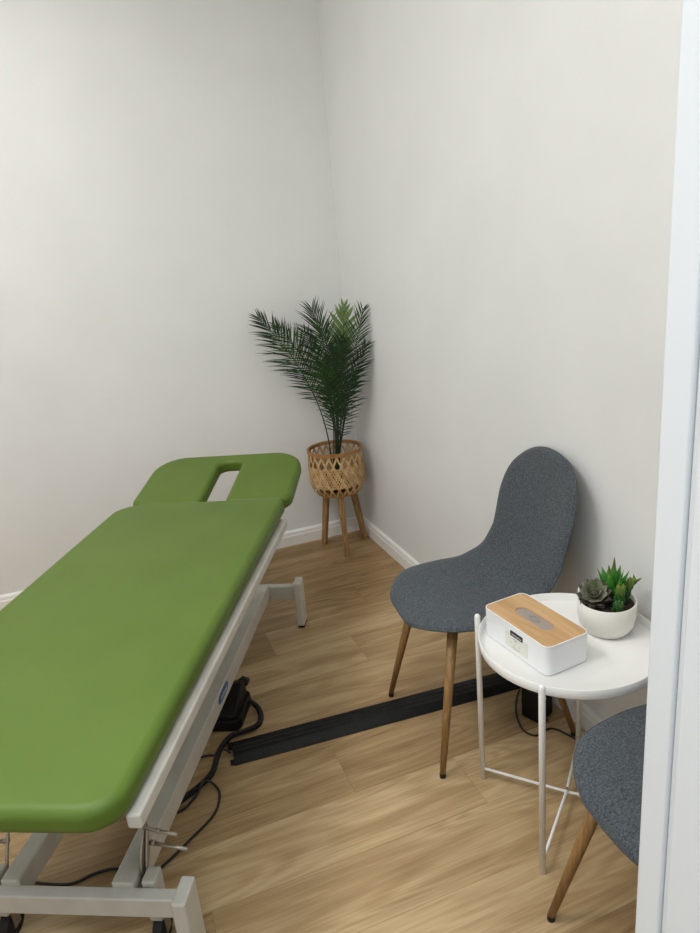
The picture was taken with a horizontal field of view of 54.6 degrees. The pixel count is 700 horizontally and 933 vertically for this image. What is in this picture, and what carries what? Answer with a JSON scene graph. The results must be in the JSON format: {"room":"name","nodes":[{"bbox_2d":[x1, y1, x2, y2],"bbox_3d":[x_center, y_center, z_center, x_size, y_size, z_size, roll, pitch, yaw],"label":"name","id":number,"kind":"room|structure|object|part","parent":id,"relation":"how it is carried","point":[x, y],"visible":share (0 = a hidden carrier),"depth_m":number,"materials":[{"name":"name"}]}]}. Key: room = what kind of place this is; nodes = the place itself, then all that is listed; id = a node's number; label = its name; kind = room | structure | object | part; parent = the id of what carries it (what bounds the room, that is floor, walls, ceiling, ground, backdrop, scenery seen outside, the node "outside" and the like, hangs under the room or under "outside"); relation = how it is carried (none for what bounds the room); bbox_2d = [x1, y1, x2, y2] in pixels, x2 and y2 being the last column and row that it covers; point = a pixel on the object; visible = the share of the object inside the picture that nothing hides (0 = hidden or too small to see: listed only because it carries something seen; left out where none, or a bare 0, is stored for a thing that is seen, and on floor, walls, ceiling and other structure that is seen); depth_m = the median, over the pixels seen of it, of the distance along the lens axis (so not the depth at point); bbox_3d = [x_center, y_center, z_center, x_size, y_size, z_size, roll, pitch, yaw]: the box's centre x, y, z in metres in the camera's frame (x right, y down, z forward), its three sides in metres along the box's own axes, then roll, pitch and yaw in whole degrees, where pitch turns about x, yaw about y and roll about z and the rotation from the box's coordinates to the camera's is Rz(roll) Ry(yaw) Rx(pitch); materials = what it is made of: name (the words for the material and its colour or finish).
{"room":"examination room","nodes":[
{"label":"examination room","id":0,"kind":"room"},
{"bbox_2d":[0,0,360,594],"bbox_3d":[-1.470,-0.792,2.947,3.200,3.050,0.100,-11,18,-18],"label":"wall","id":1,"kind":"structure","parent":0,"point":[166,174],"depth_m":3.08,"materials":[{"name":"paint"}]},
{"bbox_2d":[0,516,359,609],"bbox_3d":[-1.324,0.586,3.322,3.000,0.081,0.016,-11,18,-18],"label":"baseboard","id":2,"kind":"structure","parent":1,"relation":"attached to","point":[311,533],"depth_m":3.68,"materials":[{"name":"white paint"}]},
{"bbox_2d":[0,530,637,932],"bbox_3d":[0.200,1.128,1.362,4.400,0.050,4.900,-11,18,-18],"label":"floor","id":3,"kind":"structure","parent":0,"point":[360,832],"depth_m":1.87,"materials":[{"name":"brown wood"}]},
{"bbox_2d":[35,779,220,885],"bbox_3d":[-0.584,1.021,1.807,0.556,0.027,0.211,-15,20,-30],"label":"cable","id":4,"kind":"object","parent":3,"relation":"on","point":[205,780],"visible":0.74,"depth_m":1.79,"materials":[{"name":"black plastic"}]},
{"bbox_2d":[0,453,306,932],"bbox_3d":[-0.587,0.567,2.134,0.665,0.696,1.896,-3,17,7],"label":"table","id":5,"kind":"object","parent":3,"relation":"on","point":[120,663],"visible":1,"depth_m":1.62,"materials":[{"name":"green leather"}]},
{"bbox_3d":[-0.799,0.917,1.585,0.008,0.135,0.062,-3,17,7],"label":"lever rod","id":6,"kind":"part","parent":5,"relation":"part of","materials":[{"name":"silver metal"}]},
{"bbox_3d":[-0.468,0.884,1.547,0.004,0.124,0.067,-3,17,7],"label":"lever plate","id":7,"kind":"part","parent":5,"relation":"part of","materials":[{"name":"silver metal"}]},
{"bbox_3d":[-0.462,0.899,1.543,0.008,0.135,0.062,-3,17,7],"label":"lever rod","id":8,"kind":"part","parent":5,"relation":"part of","materials":[{"name":"silver metal"}]},
{"bbox_3d":[-0.351,1.000,1.484,0.032,0.193,0.074,-3,17,7],"label":"post","id":9,"kind":"part","parent":5,"relation":"part of","materials":[{"name":"white metal"}]},
{"bbox_3d":[-0.311,0.415,1.835,0.028,0.032,1.368,-3,17,7],"label":"rail","id":10,"kind":"part","parent":5,"relation":"part of","materials":[{"name":"white metal"}]},
{"bbox_3d":[-0.209,0.564,2.836,0.032,0.193,0.074,-3,17,7],"label":"post","id":11,"kind":"part","parent":5,"relation":"part of","materials":[{"name":"white metal"}]},
{"bbox_2d":[201,748,230,757],"bbox_3d":[-0.453,0.906,2.133,0.155,0.028,0.018,-8,17,-8],"label":"cable","id":12,"kind":"object","parent":3,"relation":"on","point":[224,749],"visible":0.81,"depth_m":2.14,"materials":[{"name":"black plastic"}]},
{"bbox_2d":[181,699,263,803],"bbox_3d":[-0.391,0.894,2.131,0.087,0.037,0.478,2,19,22],"label":"coiled cord","id":13,"kind":"object","parent":3,"relation":"on","point":[210,774],"visible":0.91,"depth_m":2.17,"materials":[{"name":"black plastic"}]},
{"bbox_2d":[212,676,250,730],"bbox_3d":[-0.417,0.804,2.321,0.124,0.103,0.185,-3,17,7],"label":"foot pedal","id":14,"kind":"object","parent":3,"relation":"on","point":[233,713],"visible":0.59,"depth_m":2.27,"materials":[{"name":"black plastic"}]},
{"bbox_3d":[-0.376,0.759,2.372,0.058,0.049,0.040,-15,20,-29],"label":"knob","id":15,"kind":"part","parent":14,"relation":"part of","materials":[{"name":"black plastic"}]},
{"bbox_2d":[307,439,367,556],"bbox_3d":[-0.052,0.161,3.524,0.294,0.547,0.289,-11,18,-18],"label":"stand","id":16,"kind":"object","parent":3,"relation":"on","point":[323,488],"visible":0.94,"depth_m":3.42,"materials":[{"name":"beige wicker"}]},
{"bbox_2d":[247,296,374,492],"bbox_3d":[-0.159,-0.310,3.257,0.532,0.980,0.316,-11,18,-18],"label":"potted palm","id":17,"kind":"object","parent":16,"relation":"on","point":[334,379],"visible":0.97,"depth_m":3.24,"materials":[{"name":"green plant"}]},
{"bbox_3d":[-0.128,0.263,3.597,0.073,0.322,0.030,3,19,25],"label":"leg","id":18,"kind":"part","parent":16,"relation":"part of","materials":[{"name":"brown wood"}]},
{"bbox_2d":[308,443,364,496],"bbox_3d":[-0.068,0.018,3.479,0.288,0.222,0.288,-11,18,-18],"label":"basket","id":19,"kind":"object","parent":16,"relation":"on","point":[323,488],"depth_m":3.38,"materials":[{"name":"brown wicker"}]},
{"bbox_3d":[-0.032,0.299,3.455,0.030,0.322,0.081,-7,17,-5],"label":"leg","id":20,"kind":"part","parent":16,"relation":"part of","materials":[{"name":"brown wood"}]},
{"bbox_3d":[0.043,0.240,3.621,0.083,0.322,0.030,-18,21,-35],"label":"leg","id":21,"kind":"part","parent":16,"relation":"part of","materials":[{"name":"brown wood"}]},
{"bbox_2d":[227,673,522,765],"bbox_3d":[0.114,0.818,2.263,1.037,0.018,0.110,-10,18,-14],"label":"cover","id":22,"kind":"object","parent":3,"relation":"on","point":[310,733],"visible":0.88,"depth_m":2.22,"materials":[{"name":"black plastic"}]},
{"bbox_2d":[389,446,577,778],"bbox_3d":[0.386,0.395,2.097,0.509,0.877,0.494,-10,18,-16],"label":"dining chair","id":23,"kind":"object","parent":3,"relation":"on","point":[524,549],"visible":0.92,"depth_m":2.04,"materials":[{"name":"grey fabric"}]},
{"bbox_3d":[0.179,0.595,2.265,0.136,0.414,0.031,1,18,20],"label":"leg","id":24,"kind":"part","parent":23,"relation":"part of","materials":[{"name":"brown wood"}]},
{"bbox_3d":[0.281,0.682,1.958,0.031,0.414,0.136,7,21,35],"label":"leg","id":25,"kind":"part","parent":23,"relation":"part of","materials":[{"name":"brown wood"}]},
{"bbox_3d":[0.606,0.624,2.046,0.152,0.415,0.031,1,18,19],"label":"leg","id":26,"kind":"part","parent":23,"relation":"part of","materials":[{"name":"brown wood"}]},
{"bbox_2d":[521,688,551,722],"bbox_3d":[0.608,0.755,2.175,0.080,0.105,0.086,-19,22,-37],"label":"power adapter","id":27,"kind":"object","parent":3,"relation":"on","point":[529,698],"visible":0.56,"depth_m":2.16,"materials":[{"name":"black plastic"}]},
{"bbox_2d":[515,689,575,739],"bbox_3d":[0.600,0.809,2.156,0.138,0.012,0.316,-15,20,-27],"label":"cable","id":28,"kind":"object","parent":3,"relation":"on","point":[550,728],"visible":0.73,"depth_m":2.12,"materials":[{"name":"black plastic"}]},
{"bbox_2d":[474,587,650,874],"bbox_3d":[0.569,0.659,1.771,0.445,0.533,0.445,-11,18,-18],"label":"side table","id":29,"kind":"object","parent":3,"relation":"on","point":[612,668],"visible":0.6,"depth_m":1.63,"materials":[{"name":"white"}]},
{"bbox_3d":[0.361,0.645,1.878,0.015,0.533,0.015,-11,18,-18],"label":"leg","id":30,"kind":"part","parent":29,"relation":"part of","materials":[{"name":"white metal"}]},
{"bbox_2d":[486,593,586,675],"bbox_3d":[0.461,0.414,1.697,0.133,0.079,0.242,-13,19,-23],"label":"tissue box","id":31,"kind":"object","parent":29,"relation":"on","point":[550,642],"visible":1,"depth_m":1.65,"materials":[{"name":"white plastic"}]},
{"bbox_3d":[0.458,0.379,1.687,0.127,0.003,0.237,-13,19,-23],"label":"lid","id":32,"kind":"part","parent":31,"relation":"part of","materials":[{"name":"brown wood"}]},
{"bbox_3d":[0.446,0.734,1.570,0.015,0.533,0.015,-11,18,-18],"label":"leg","id":33,"kind":"part","parent":29,"relation":"part of","materials":[{"name":"white metal"}]},
{"bbox_2d":[478,593,650,699],"bbox_3d":[0.548,0.436,1.701,0.445,0.027,0.445,-11,18,-18],"label":"tray","id":34,"kind":"object","parent":29,"relation":"on","point":[612,668],"depth_m":1.61,"materials":[{"name":"white metal"}]},
{"bbox_3d":[0.666,0.589,1.967,0.015,0.533,0.015,-11,18,-18],"label":"leg","id":35,"kind":"part","parent":29,"relation":"part of","materials":[{"name":"white metal"}]},
{"bbox_2d":[576,557,641,638],"bbox_3d":[0.653,0.326,1.723,0.144,0.198,0.144,12,24,43],"label":"succulent planter","id":36,"kind":"object","parent":29,"relation":"on","point":[606,606],"visible":1,"depth_m":1.70,"materials":[{"name":"white ceramic"}]},
{"bbox_2d":[577,594,636,638],"bbox_3d":[0.658,0.378,1.740,0.144,0.088,0.144,-11,18,-18],"label":"bowl","id":37,"kind":"object","parent":36,"relation":"attached to","point":[604,619],"depth_m":1.69,"materials":[{"name":"white ceramic"}]},
{"bbox_2d":[547,704,646,922],"bbox_3d":[0.705,0.617,1.293,0.509,0.877,0.493,-11,18,-19],"label":"dining chair","id":38,"kind":"object","parent":3,"relation":"on","point":[608,758],"visible":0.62,"depth_m":1.34,"materials":[{"name":"grey fabric"}]},
{"bbox_3d":[0.492,0.822,1.447,0.136,0.414,0.031,0,18,16],"label":"leg","id":39,"kind":"part","parent":38,"relation":"part of","materials":[{"name":"brown wood"}]},
{"bbox_2d":[316,0,681,719],"bbox_3d":[0.505,-0.704,2.085,0.100,3.050,2.900,-11,18,-18],"label":"wall","id":40,"kind":"structure","parent":0,"point":[502,171],"depth_m":2.04,"materials":[{"name":"paint"}]},
{"bbox_2d":[363,516,603,730],"bbox_3d":[0.580,0.673,2.486,0.016,0.081,2.884,-11,18,-18],"label":"baseboard","id":41,"kind":"structure","parent":40,"relation":"attached to","point":[590,718],"depth_m":3.25,"materials":[{"name":"white paint"}]},
{"bbox_3d":[-0.355,-0.051,0.251,3.100,3.050,0.120,-11,18,-18],"label":"wall","id":42,"kind":"structure","parent":0,"visible":0},
{"bbox_2d":[635,0,699,932],"bbox_3d":[0.349,0.240,0.609,0.070,2.060,0.156,-11,18,-18],"label":"trim","id":43,"kind":"structure","parent":42,"relation":"attached to","point":[668,888],"depth_m":0.60,"materials":[{"name":"white paint"}]}
]}

